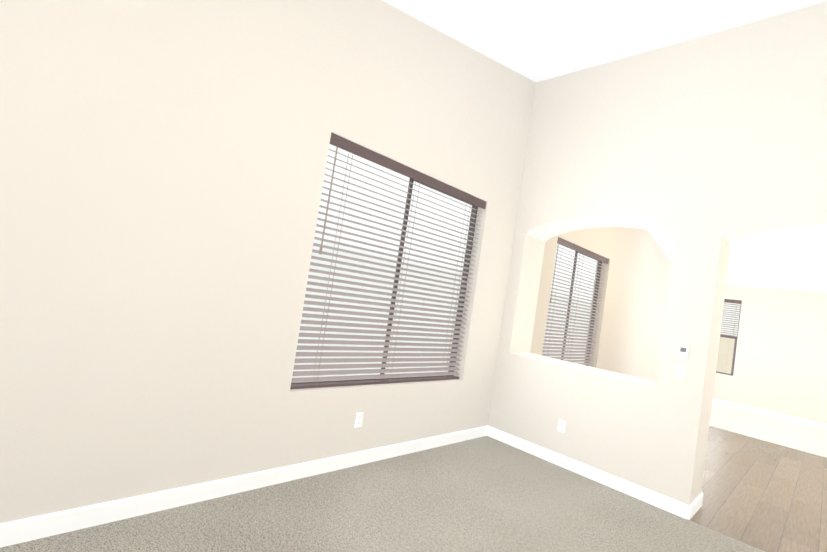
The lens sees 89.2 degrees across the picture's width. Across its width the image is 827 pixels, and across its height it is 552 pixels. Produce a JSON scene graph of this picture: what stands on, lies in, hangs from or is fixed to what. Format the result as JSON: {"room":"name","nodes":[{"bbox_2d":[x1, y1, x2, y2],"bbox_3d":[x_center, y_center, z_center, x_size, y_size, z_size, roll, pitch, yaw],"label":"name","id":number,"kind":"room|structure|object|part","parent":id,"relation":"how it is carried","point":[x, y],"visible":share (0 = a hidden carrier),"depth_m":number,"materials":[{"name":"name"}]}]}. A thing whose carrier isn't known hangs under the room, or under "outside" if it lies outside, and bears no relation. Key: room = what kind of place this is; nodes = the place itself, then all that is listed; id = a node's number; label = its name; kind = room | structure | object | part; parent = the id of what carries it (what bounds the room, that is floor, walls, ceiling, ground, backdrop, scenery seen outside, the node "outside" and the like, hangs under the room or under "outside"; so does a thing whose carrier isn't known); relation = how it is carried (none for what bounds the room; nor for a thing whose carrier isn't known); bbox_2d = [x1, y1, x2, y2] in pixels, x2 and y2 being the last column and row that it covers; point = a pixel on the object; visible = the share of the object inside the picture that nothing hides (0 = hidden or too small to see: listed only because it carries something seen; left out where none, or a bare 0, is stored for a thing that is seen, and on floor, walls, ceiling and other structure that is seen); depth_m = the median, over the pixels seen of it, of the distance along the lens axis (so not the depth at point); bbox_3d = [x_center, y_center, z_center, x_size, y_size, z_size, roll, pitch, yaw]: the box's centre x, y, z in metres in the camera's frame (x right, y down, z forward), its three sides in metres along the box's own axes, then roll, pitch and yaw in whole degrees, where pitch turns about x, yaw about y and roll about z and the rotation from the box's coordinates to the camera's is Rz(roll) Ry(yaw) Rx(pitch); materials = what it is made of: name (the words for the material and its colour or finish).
{"room":"empty living room","nodes":[
{"label":"empty living room","id":0,"kind":"room"},
{"bbox_2d":[0,0,671,522],"bbox_3d":[1.590,-0.143,5.290,13.830,4.000,0.200,11,-3,-45],"label":"wall","id":1,"kind":"structure","parent":0,"point":[162,168],"depth_m":2.44,"materials":[{"name":"beige paint"}]},
{"bbox_2d":[0,426,487,547],"bbox_3d":[-1.257,1.283,2.490,5.900,0.105,0.013,11,-3,-45],"label":"baseboard","id":2,"kind":"structure","parent":1,"relation":"attached to","point":[32,528],"depth_m":2.46,"materials":[{"name":"white paint"}]},
{"bbox_2d":[354,412,363,427],"bbox_3d":[-0.428,1.130,3.293,0.072,0.116,0.009,11,-3,-45],"label":"electrical outlet","id":3,"kind":"object","parent":1,"relation":"attached to","point":[358,419],"visible":1,"depth_m":3.29,"materials":[{"name":"white plastic"}]},
{"bbox_2d":[290,132,485,388],"bbox_3d":[-0.109,0.008,3.627,1.900,1.820,0.152,11,-3,-45],"label":"window blind","id":4,"kind":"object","parent":1,"relation":"in","point":[454,345],"depth_m":3.46,"materials":[{"name":"brown metal"}]},
{"bbox_3d":[-0.081,0.009,3.599,1.898,1.815,0.072,11,-3,-45],"label":"left main window blind rails","id":5,"kind":"part","parent":4,"relation":"part of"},
{"bbox_2d":[312,146,470,385],"bbox_3d":[-0.137,0.020,3.543,1.602,1.740,0.076,11,-3,-45],"label":"blind cords","id":6,"kind":"object","parent":4,"relation":"hanging from","point":[320,249],"visible":0.69,"depth_m":3.10,"materials":[{"name":"fabric"}]},
{"bbox_2d":[542,237,608,366],"bbox_3d":[2.282,0.487,6.026,1.800,1.780,0.155,11,-3,-45],"label":"window blind","id":7,"kind":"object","parent":1,"relation":"in","point":[589,254],"depth_m":6.03,"materials":[{"name":"brown metal"}]},
{"bbox_2d":[0,436,764,551],"bbox_3d":[0.749,1.604,0.287,6.100,0.120,6.400,11,-3,-45],"label":"floor carpet","id":8,"kind":"object","parent":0,"point":[485,494],"visible":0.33,"depth_m":2.75,"materials":[{"name":"beige carpet"}]},
{"bbox_2d":[382,0,826,291],"bbox_3d":[3.968,-1.318,3.145,13.830,1.654,6.400,11,-3,-45],"label":"ceiling","id":9,"kind":"structure","parent":0,"point":[537,40],"depth_m":3.62,"materials":[{"name":"white paint"}]},
{"bbox_2d":[488,1,826,504],"bbox_3d":[3.338,0.028,2.667,0.440,3.960,6.400,11,-3,-45],"label":"wall","id":10,"kind":"structure","parent":0,"point":[707,151],"depth_m":3.57,"materials":[{"name":"beige paint"}]},
{"bbox_2d":[557,419,565,432],"bbox_3d":[1.411,1.430,3.999,0.009,0.116,0.072,11,-3,-45],"label":"electrical outlet","id":11,"kind":"object","parent":10,"relation":"attached to","point":[561,425],"visible":1,"depth_m":4.00,"materials":[{"name":"white plastic"}]},
{"bbox_2d":[487,426,688,518],"bbox_3d":[1.454,1.748,3.892,0.013,0.105,1.880,11,-3,-45],"label":"baseboard","id":12,"kind":"structure","parent":10,"relation":"attached to","point":[666,503],"depth_m":3.72,"materials":[{"name":"white paint"}]},
{"bbox_2d":[674,363,685,378],"bbox_3d":[2.152,0.766,3.385,0.013,0.116,0.072,11,-3,-45],"label":"light switch","id":13,"kind":"object","parent":10,"relation":"attached to","point":[680,370],"visible":1,"depth_m":3.38,"materials":[{"name":"white plastic"}]},
{"bbox_2d":[678,345,687,359],"bbox_3d":[2.175,0.618,3.383,0.024,0.110,0.060,11,-3,-45],"label":"thermostat","id":14,"kind":"object","parent":10,"relation":"attached to","point":[683,352],"visible":1,"depth_m":3.37,"materials":[{"name":"white plastic"}]},
{"bbox_2d":[688,493,702,519],"bbox_3d":[2.275,1.849,3.378,0.440,0.105,0.013,11,-3,-45],"label":"baseboard","id":15,"kind":"structure","parent":10,"relation":"attached to","point":[695,505],"depth_m":3.34,"materials":[{"name":"white paint"}]},
{"bbox_2d":[690,426,826,551],"bbox_3d":[4.442,2.314,3.992,4.460,0.120,6.400,11,-3,-45],"label":"floor","id":16,"kind":"structure","parent":0,"point":[765,496],"depth_m":4.02,"materials":[{"name":"brown wood"}]},
{"bbox_2d":[710,398,826,457],"bbox_3d":[7.147,2.832,6.705,3.270,0.123,6.400,11,-3,-45],"label":"baseboard","id":17,"kind":"object","parent":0,"point":[801,437],"depth_m":7.24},
{"bbox_2d":[713,285,826,423],"bbox_3d":[8.425,1.669,7.840,0.200,2.653,6.400,11,-3,-45],"label":"wall","id":18,"kind":"structure","parent":0,"point":[780,365],"depth_m":8.61,"materials":[{"name":"beige paint"}]},
{"bbox_2d":[716,303,740,375],"bbox_3d":[6.865,1.339,9.464,0.131,1.660,0.740,11,-3,-45],"label":"window","id":19,"kind":"structure","parent":18,"relation":"in","point":[733,360],"depth_m":9.27,"materials":[{"name":"brown metal"}]},
{"bbox_2d":[720,299,741,337],"bbox_3d":[6.892,0.921,9.446,0.072,0.825,0.738,11,-3,-45],"label":"window blind","id":20,"kind":"object","parent":18,"relation":"in","point":[733,301],"depth_m":9.28,"materials":[{"name":"brown wood"}]},
{"label":"outside","id":21,"kind":"structure","parent":0,"visible":0},
{"bbox_2d":[292,144,596,377],"bbox_3d":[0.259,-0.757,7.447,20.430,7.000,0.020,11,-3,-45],"label":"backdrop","id":22,"kind":"structure","parent":21,"point":[362,184],"depth_m":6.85,"materials":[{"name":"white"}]},
{"bbox_2d":[716,302,740,373],"bbox_3d":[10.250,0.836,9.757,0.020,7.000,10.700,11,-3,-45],"label":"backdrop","id":23,"kind":"structure","parent":21,"point":[725,364],"depth_m":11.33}
]}

